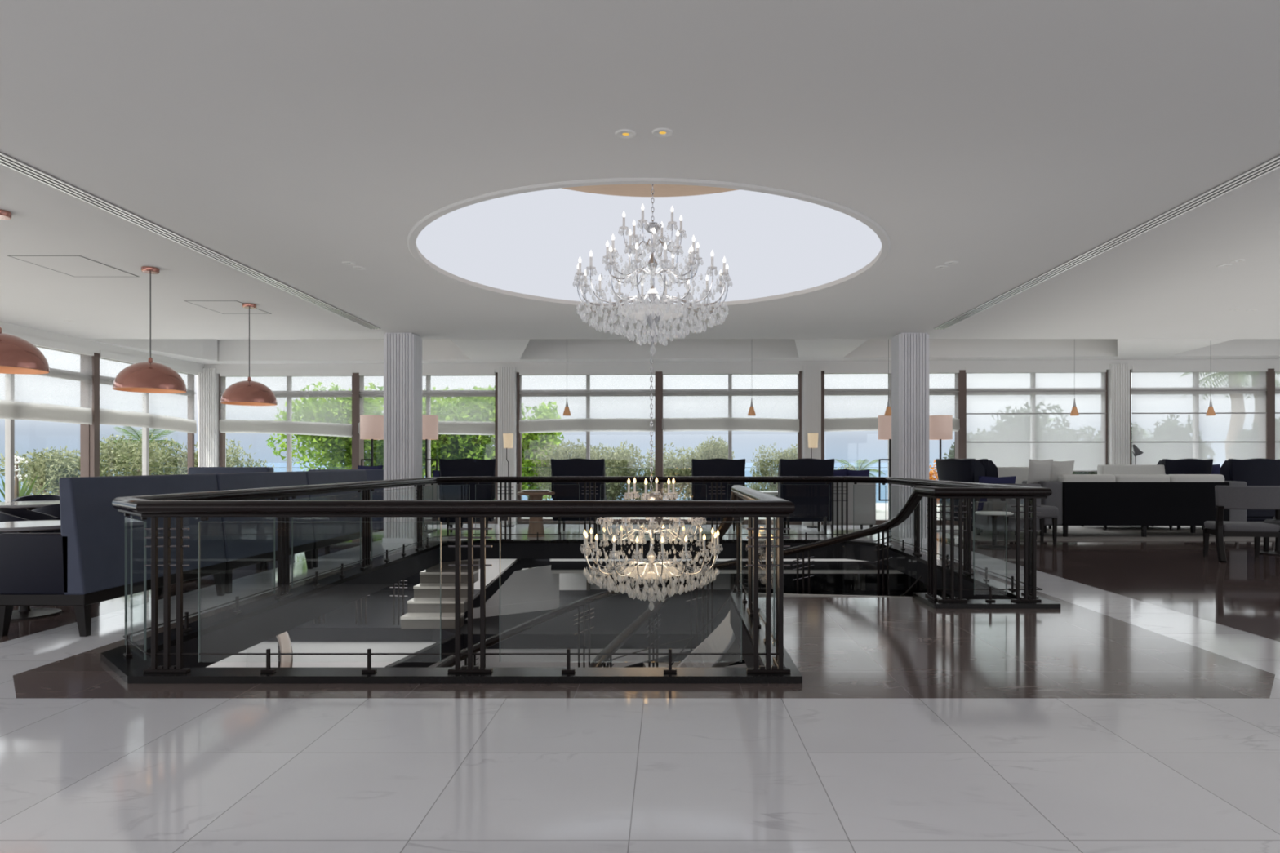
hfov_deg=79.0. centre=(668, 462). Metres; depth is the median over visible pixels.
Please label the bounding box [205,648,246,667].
wall
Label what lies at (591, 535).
candle
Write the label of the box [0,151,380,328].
ceiling vent
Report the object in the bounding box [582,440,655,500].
bush
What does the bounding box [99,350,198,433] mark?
blind
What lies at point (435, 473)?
cushion
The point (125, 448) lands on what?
bush
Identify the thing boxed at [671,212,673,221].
candle
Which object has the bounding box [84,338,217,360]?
trim
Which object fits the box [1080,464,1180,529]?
sofa
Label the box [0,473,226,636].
banquette
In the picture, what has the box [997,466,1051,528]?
armchair
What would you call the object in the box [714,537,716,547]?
candle
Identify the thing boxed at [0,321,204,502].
window frame
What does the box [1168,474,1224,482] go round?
cushion
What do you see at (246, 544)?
banquette
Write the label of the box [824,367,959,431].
blind
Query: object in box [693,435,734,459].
bush
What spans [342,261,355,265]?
recessed light
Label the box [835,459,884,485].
palm tree
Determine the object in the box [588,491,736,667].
stair handrail
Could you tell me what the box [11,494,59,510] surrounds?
tub chair
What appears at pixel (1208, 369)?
blind
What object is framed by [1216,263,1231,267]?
recessed light
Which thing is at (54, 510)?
tub chair
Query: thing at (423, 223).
trim
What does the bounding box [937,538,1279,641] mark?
floor
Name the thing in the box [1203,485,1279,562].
dining chair
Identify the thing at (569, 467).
wingback chair
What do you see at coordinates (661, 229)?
candle
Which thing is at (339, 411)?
leafy tree
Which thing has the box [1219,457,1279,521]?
wingback chair
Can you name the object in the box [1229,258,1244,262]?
recessed light
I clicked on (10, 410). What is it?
blind
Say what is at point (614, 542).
candle
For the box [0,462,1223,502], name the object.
sea
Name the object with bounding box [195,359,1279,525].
window frame
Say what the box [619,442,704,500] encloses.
bush
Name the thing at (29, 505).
round table
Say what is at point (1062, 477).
cushion
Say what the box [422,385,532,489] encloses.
leafy tree
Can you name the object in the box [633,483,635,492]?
candle
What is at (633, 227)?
candle
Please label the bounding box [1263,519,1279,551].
dining chair
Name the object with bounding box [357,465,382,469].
cushion
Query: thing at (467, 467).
wingback chair
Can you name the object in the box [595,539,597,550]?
candle
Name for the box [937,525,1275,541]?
rug
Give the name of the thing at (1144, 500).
sofa
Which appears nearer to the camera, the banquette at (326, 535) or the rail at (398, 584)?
the banquette at (326, 535)
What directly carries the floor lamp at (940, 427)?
on the rug
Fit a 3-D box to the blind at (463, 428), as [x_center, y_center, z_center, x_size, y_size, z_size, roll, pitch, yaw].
[-4.896,-1.205,15.683,2.790,1.330,0.087,0,0,2]
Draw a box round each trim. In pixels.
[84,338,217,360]
[149,542,1013,667]
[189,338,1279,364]
[407,177,890,308]
[449,338,529,359]
[794,338,868,359]
[1117,338,1234,359]
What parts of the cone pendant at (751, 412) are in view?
lamp shade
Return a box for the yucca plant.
[0,455,55,502]
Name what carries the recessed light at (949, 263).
in the ceiling at (290, 141)
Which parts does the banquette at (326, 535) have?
leg, leg, leg, backrest, frame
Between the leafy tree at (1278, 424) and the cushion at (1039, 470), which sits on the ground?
the leafy tree at (1278, 424)
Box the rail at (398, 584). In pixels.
[313,579,407,625]
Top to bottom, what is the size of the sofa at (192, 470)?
1.170 m
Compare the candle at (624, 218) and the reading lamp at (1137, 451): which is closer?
the candle at (624, 218)
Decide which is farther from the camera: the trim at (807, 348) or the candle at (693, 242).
the trim at (807, 348)
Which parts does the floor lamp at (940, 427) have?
stem, lamp shade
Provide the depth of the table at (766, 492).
13.63 m
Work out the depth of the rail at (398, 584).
11.17 m
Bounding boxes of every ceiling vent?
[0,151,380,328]
[933,155,1279,328]
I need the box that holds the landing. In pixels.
[549,559,903,573]
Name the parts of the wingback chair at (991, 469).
backrest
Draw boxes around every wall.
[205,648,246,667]
[380,572,419,590]
[464,559,559,619]
[474,559,927,589]
[528,559,923,590]
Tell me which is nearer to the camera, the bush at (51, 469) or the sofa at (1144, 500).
the sofa at (1144, 500)
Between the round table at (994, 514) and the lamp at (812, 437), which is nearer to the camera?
the round table at (994, 514)
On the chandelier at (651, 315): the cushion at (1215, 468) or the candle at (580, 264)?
the candle at (580, 264)
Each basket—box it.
[619,302,684,320]
[622,565,679,579]
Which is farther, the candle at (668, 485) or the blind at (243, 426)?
the blind at (243, 426)
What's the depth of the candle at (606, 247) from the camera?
7.68 m
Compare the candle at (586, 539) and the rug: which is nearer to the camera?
the candle at (586, 539)
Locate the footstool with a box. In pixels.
[1002,505,1058,545]
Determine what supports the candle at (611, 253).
on the chandelier at (651, 315)
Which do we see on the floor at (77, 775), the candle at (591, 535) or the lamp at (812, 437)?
the lamp at (812, 437)
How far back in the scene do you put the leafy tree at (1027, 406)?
20.13 m
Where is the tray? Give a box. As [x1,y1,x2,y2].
[521,489,550,492]
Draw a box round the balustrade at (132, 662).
[100,476,1060,683]
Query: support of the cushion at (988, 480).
on the armchair at (982, 522)
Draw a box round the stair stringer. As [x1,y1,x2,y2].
[384,633,462,667]
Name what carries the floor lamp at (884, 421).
on the floor at (77, 775)
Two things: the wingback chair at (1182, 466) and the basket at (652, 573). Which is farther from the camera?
the wingback chair at (1182, 466)
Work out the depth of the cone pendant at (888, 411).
12.74 m
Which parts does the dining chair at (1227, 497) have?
leg, leg, seat, seat rail, backrest, leg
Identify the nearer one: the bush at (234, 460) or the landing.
the landing
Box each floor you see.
[0,524,1279,852]
[0,538,382,642]
[13,541,1275,698]
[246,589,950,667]
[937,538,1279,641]
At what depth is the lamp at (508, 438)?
14.93 m
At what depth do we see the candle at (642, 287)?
8.44 m
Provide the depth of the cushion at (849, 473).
13.95 m
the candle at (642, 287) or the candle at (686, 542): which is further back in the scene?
the candle at (642, 287)
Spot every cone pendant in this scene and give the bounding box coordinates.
[563,338,570,415]
[747,398,755,415]
[884,338,891,415]
[1070,398,1079,415]
[1205,398,1215,415]
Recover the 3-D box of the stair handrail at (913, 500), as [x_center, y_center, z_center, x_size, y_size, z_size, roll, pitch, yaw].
[0.009,1.791,7.397,4.824,3.130,4.025,0,0,0]
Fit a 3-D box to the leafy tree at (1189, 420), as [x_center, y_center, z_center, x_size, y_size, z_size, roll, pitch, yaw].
[12.910,0.199,20.099,2.414,2.912,1.748,0,0,0]
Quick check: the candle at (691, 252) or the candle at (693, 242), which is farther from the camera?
the candle at (693, 242)
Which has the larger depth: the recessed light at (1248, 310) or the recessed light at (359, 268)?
the recessed light at (1248, 310)
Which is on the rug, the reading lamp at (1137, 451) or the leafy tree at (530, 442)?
the reading lamp at (1137, 451)
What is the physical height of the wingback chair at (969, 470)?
1.314 m
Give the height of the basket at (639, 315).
0.080 m
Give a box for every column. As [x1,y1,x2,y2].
[382,333,422,542]
[890,333,928,542]
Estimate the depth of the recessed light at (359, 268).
7.97 m
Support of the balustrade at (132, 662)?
on the floor at (840, 647)
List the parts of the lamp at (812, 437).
lamp shade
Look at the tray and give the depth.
12.86 m
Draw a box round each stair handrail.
[275,631,293,667]
[435,490,923,667]
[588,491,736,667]
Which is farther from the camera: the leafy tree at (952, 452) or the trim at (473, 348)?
the leafy tree at (952, 452)
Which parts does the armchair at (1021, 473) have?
backrest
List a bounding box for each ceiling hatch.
[7,255,138,276]
[183,300,271,314]
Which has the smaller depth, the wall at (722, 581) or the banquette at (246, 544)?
the banquette at (246, 544)
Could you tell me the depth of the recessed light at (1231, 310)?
10.20 m
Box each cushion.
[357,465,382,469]
[432,470,439,476]
[833,469,847,476]
[846,469,869,476]
[977,475,1016,511]
[1026,459,1053,484]
[1050,460,1074,481]
[1057,474,1115,482]
[1114,474,1169,482]
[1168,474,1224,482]
[1211,463,1220,474]
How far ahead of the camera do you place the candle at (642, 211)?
7.43 m
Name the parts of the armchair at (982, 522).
leg, arm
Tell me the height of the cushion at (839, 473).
0.441 m
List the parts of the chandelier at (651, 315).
arm, arm, arm, arm, arm, arm, arm, arm, arm, arm, arm, arm, arm, arm, arm, arm, arm, arm, arm, arm, arm, arm, arm, arm, arm, arm, arm, arm, arm, chandelier, stem, chain, arm, stem, chain, arm, arm, arm, arm, arm, arm, arm, arm, arm, arm, arm, arm, arm, arm, arm, arm, arm, arm, arm, arm, arm, arm, arm, arm, arm, arm, arm, arm, arm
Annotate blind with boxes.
[0,330,93,424]
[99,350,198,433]
[218,369,352,437]
[357,368,495,435]
[519,368,655,433]
[662,368,799,432]
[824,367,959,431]
[965,366,1106,471]
[1130,365,1267,466]
[1274,365,1279,459]
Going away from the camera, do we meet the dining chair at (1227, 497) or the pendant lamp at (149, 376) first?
the pendant lamp at (149, 376)
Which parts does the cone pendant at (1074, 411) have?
lamp shade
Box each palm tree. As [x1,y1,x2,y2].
[106,426,184,475]
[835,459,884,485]
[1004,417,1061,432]
[1180,372,1279,460]
[1203,372,1279,429]
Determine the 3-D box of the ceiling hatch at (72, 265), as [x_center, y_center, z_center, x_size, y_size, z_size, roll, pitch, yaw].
[-6.050,-1.998,7.925,0.700,0.003,0.850,0,0,0]
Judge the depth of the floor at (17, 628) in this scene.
6.80 m
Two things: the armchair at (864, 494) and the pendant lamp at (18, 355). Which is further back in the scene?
the armchair at (864, 494)
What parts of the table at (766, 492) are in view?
leg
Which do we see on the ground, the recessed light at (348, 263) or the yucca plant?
the yucca plant
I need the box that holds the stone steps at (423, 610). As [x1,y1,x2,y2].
[400,559,479,628]
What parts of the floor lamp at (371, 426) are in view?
frame, lamp shade, stem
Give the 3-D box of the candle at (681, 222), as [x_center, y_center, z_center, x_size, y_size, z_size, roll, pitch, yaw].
[0.127,-2.366,7.780,0.025,0.108,0.024,0,0,-12]
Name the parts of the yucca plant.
stem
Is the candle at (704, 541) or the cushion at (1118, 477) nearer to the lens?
the candle at (704, 541)
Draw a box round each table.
[0,500,59,511]
[0,520,62,621]
[516,491,555,537]
[760,491,786,533]
[975,511,1013,549]
[1259,510,1279,555]
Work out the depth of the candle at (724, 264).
7.46 m
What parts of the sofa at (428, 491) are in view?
backrest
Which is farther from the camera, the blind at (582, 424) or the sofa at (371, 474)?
the blind at (582, 424)
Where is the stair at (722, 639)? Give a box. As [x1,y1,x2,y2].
[623,592,893,667]
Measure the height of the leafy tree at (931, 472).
1.480 m
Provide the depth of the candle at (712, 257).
7.24 m
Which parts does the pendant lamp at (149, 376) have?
lamp shade, cord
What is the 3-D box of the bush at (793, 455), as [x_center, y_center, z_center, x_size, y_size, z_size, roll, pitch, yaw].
[2.945,0.414,20.452,1.981,1.962,1.199,0,0,19]
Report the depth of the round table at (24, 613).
6.24 m
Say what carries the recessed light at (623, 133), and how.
in the ceiling at (290, 141)
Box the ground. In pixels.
[521,502,942,519]
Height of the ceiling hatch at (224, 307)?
0.003 m
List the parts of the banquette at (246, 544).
leg, leg, backrest, frame, leg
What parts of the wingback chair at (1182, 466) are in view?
backrest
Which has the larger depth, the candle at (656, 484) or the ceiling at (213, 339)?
the ceiling at (213, 339)
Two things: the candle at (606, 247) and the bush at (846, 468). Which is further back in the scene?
the bush at (846, 468)
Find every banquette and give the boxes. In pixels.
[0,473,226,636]
[161,471,314,593]
[262,470,373,568]
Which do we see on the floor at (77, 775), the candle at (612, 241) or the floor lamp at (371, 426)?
the floor lamp at (371, 426)
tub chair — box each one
[0,507,58,533]
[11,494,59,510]
[31,503,61,533]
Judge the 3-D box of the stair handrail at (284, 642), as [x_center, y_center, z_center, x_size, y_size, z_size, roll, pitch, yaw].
[-4.440,2.563,8.557,0.999,1.515,1.578,0,0,0]
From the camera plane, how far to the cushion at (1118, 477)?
12.78 m
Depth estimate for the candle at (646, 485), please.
7.48 m
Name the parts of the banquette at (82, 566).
leg, arm panel, leg, frame, backrest, leg, leg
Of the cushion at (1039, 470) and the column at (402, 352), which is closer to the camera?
the column at (402, 352)
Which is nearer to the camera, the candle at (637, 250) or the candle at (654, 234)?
the candle at (637, 250)
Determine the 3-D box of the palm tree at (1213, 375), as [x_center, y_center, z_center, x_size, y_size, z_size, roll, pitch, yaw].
[15.033,-0.818,20.490,2.448,4.394,2.491,0,0,0]
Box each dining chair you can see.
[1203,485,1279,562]
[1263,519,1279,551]
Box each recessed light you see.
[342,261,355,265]
[352,266,366,270]
[614,128,636,138]
[652,127,673,137]
[934,265,948,269]
[944,261,958,265]
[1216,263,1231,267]
[1228,309,1240,311]
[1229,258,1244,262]
[1245,309,1257,311]
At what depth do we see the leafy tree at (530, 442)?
21.64 m
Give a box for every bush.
[0,445,139,495]
[99,433,196,476]
[169,439,274,472]
[529,438,606,500]
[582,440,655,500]
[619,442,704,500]
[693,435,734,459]
[745,441,797,496]
[835,464,870,476]
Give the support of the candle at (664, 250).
on the chandelier at (651, 315)
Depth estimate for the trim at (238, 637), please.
8.88 m
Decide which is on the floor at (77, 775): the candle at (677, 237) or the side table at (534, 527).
the side table at (534, 527)
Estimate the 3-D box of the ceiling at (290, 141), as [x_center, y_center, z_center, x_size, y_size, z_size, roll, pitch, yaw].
[2.625,-2.200,4.300,24.750,0.400,16.600,0,0,0]
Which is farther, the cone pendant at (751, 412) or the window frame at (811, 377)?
the window frame at (811, 377)
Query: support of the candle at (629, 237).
on the chandelier at (651, 315)
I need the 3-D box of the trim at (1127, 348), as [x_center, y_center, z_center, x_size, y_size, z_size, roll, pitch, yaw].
[8.375,-2.202,13.850,2.150,0.416,2.500,0,0,0]
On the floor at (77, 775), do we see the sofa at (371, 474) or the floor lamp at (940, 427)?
the sofa at (371, 474)
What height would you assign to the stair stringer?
2.910 m
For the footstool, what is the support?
on the floor at (1242, 593)
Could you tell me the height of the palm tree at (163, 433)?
2.290 m
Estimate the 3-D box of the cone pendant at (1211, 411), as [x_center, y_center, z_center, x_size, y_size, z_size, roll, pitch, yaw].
[8.920,-1.587,12.750,0.130,1.645,0.128,0,0,0]
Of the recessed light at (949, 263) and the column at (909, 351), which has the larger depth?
the column at (909, 351)
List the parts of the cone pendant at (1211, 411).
lamp shade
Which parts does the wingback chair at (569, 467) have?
arm, leg, leg, backrest, seat, leg, arm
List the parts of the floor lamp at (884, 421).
lamp shade, frame, stem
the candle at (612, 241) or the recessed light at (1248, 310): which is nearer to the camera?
the candle at (612, 241)
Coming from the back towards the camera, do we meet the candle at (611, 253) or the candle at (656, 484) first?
the candle at (656, 484)
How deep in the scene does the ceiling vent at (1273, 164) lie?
6.61 m
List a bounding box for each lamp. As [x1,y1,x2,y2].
[0,208,49,374]
[112,266,186,393]
[220,302,277,405]
[360,414,383,532]
[422,414,438,532]
[502,433,514,527]
[806,433,817,528]
[878,414,891,532]
[928,414,952,531]
[1129,444,1143,527]
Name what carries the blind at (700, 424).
attached to the window frame at (811, 377)
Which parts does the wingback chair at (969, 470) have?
backrest, seat, arm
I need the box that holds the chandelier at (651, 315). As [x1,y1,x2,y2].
[572,183,733,610]
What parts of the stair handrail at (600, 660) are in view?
rod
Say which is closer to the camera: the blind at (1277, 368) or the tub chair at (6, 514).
the tub chair at (6, 514)
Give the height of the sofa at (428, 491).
0.930 m
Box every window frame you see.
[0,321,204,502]
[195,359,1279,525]
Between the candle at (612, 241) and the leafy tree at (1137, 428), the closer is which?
the candle at (612, 241)
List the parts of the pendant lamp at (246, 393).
lamp shade, cord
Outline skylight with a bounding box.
[415,183,881,304]
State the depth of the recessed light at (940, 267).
7.93 m
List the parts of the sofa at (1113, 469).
backrest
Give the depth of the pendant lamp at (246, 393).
9.64 m
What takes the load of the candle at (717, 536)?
on the chandelier at (651, 315)
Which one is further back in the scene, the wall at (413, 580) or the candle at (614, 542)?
the wall at (413, 580)
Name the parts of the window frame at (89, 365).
post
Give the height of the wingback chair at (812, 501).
1.314 m
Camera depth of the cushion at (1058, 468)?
12.97 m
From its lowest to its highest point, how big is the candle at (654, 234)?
0.108 m
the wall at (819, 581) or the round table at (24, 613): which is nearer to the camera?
the round table at (24, 613)
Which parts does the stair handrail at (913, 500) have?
rod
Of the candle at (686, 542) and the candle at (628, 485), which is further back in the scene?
the candle at (628, 485)
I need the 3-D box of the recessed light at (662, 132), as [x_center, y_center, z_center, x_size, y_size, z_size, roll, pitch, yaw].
[-0.035,-1.996,4.700,0.132,0.008,0.132,0,0,0]
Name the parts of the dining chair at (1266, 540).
leg, seat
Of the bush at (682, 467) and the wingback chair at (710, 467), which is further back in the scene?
the bush at (682, 467)
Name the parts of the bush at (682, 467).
stem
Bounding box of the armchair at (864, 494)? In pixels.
[822,482,875,532]
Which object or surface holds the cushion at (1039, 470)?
on the sofa at (1144, 500)
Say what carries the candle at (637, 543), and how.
on the chandelier at (651, 315)
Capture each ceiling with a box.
[0,0,1279,338]
[213,338,383,340]
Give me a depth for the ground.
17.88 m
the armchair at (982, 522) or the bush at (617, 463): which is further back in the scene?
the bush at (617, 463)
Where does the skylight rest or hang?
attached to the ceiling at (290, 141)
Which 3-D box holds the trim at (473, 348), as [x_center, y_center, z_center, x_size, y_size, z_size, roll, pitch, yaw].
[-3.050,-2.202,13.850,1.600,0.416,2.500,0,0,0]
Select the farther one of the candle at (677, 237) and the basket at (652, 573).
the basket at (652, 573)
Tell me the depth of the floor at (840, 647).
4.70 m
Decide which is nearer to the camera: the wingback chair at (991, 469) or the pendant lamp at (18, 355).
the pendant lamp at (18, 355)
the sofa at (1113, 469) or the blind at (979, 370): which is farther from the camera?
the blind at (979, 370)
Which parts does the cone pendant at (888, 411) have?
lamp shade, cord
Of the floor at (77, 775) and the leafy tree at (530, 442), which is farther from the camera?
the leafy tree at (530, 442)
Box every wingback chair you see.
[439,457,495,535]
[550,458,606,533]
[691,458,745,533]
[776,457,835,533]
[935,458,999,534]
[961,458,998,532]
[1146,458,1213,530]
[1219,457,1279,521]
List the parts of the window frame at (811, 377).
post, post, post, post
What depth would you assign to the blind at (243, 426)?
15.77 m
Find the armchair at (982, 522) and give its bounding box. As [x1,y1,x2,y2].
[972,484,1040,535]
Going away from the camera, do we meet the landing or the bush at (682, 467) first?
the landing
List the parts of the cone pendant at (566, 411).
cord, lamp shade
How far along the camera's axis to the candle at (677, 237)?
7.33 m
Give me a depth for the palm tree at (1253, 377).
20.98 m
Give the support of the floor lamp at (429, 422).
on the floor at (77, 775)
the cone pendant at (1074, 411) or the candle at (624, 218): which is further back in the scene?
the cone pendant at (1074, 411)
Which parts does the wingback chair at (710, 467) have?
seat, backrest, leg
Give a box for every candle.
[578,262,581,271]
[585,537,587,547]
[589,256,592,266]
[590,533,592,542]
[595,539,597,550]
[605,246,608,255]
[609,251,612,262]
[611,240,614,249]
[613,541,615,551]
[622,217,625,226]
[627,484,630,493]
[628,235,631,244]
[632,225,635,234]
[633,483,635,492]
[635,248,638,259]
[635,542,638,552]
[640,285,643,294]
[641,209,644,219]
[644,484,647,493]
[653,233,655,243]
[655,483,657,491]
[660,226,662,235]
[661,542,663,552]
[663,248,666,259]
[667,484,670,493]
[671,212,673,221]
[676,235,679,245]
[680,220,682,230]
[684,541,687,551]
[690,251,693,262]
[692,240,694,250]
[702,539,705,550]
[711,256,713,266]
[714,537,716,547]
[716,535,719,545]
[723,262,725,271]
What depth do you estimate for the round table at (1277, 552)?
10.53 m
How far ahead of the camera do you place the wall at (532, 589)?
12.11 m
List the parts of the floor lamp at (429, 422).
stem, lamp shade, frame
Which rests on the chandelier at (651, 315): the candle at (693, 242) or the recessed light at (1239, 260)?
the candle at (693, 242)
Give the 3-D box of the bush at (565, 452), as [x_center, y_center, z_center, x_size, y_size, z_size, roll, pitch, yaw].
[-2.588,0.341,19.516,2.466,1.932,1.501,0,0,-43]
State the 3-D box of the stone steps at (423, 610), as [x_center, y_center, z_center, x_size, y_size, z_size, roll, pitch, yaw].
[-3.360,1.925,11.615,0.820,0.850,1.430,0,0,0]
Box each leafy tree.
[266,382,422,471]
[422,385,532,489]
[489,400,564,500]
[928,459,939,507]
[937,425,1030,479]
[986,400,1080,474]
[1066,421,1143,474]
[1130,413,1216,464]
[1226,417,1279,459]
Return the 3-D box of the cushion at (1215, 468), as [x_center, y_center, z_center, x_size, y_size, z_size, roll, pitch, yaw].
[10.050,0.200,14.300,0.340,0.367,0.229,0,0,-6]
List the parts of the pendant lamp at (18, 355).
lamp shade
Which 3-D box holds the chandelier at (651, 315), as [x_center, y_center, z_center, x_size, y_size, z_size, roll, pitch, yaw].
[-0.157,-0.981,7.719,1.596,4.929,1.570,0,0,0]
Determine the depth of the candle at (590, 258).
7.23 m
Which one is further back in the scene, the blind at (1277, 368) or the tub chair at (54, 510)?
the blind at (1277, 368)
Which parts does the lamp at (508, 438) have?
stem, lamp shade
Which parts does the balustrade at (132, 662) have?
stub post, rod, plate, stub post, stub post, stub post, rod, plate, stub post, stub post, plate, stub post, stub post, stub post, rod, plate, plate, stub post, handrail, rod, stub post, stub post, plate, rod, stub post, plate, plate, stub post, stub post, plate, stub post, plate, rod, plate, stub post, rod, stub post, stub post, plate, plate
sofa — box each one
[187,466,274,474]
[308,469,383,530]
[422,483,462,532]
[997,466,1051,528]
[1022,474,1246,537]
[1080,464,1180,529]
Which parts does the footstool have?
leg, seat, leg, leg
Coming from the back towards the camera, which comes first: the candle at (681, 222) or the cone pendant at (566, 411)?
the cone pendant at (566, 411)
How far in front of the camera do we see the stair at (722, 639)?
8.14 m
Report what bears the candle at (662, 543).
on the chandelier at (651, 315)
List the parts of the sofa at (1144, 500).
arm, leg, leg, panel, leg, arm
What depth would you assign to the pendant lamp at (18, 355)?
6.13 m

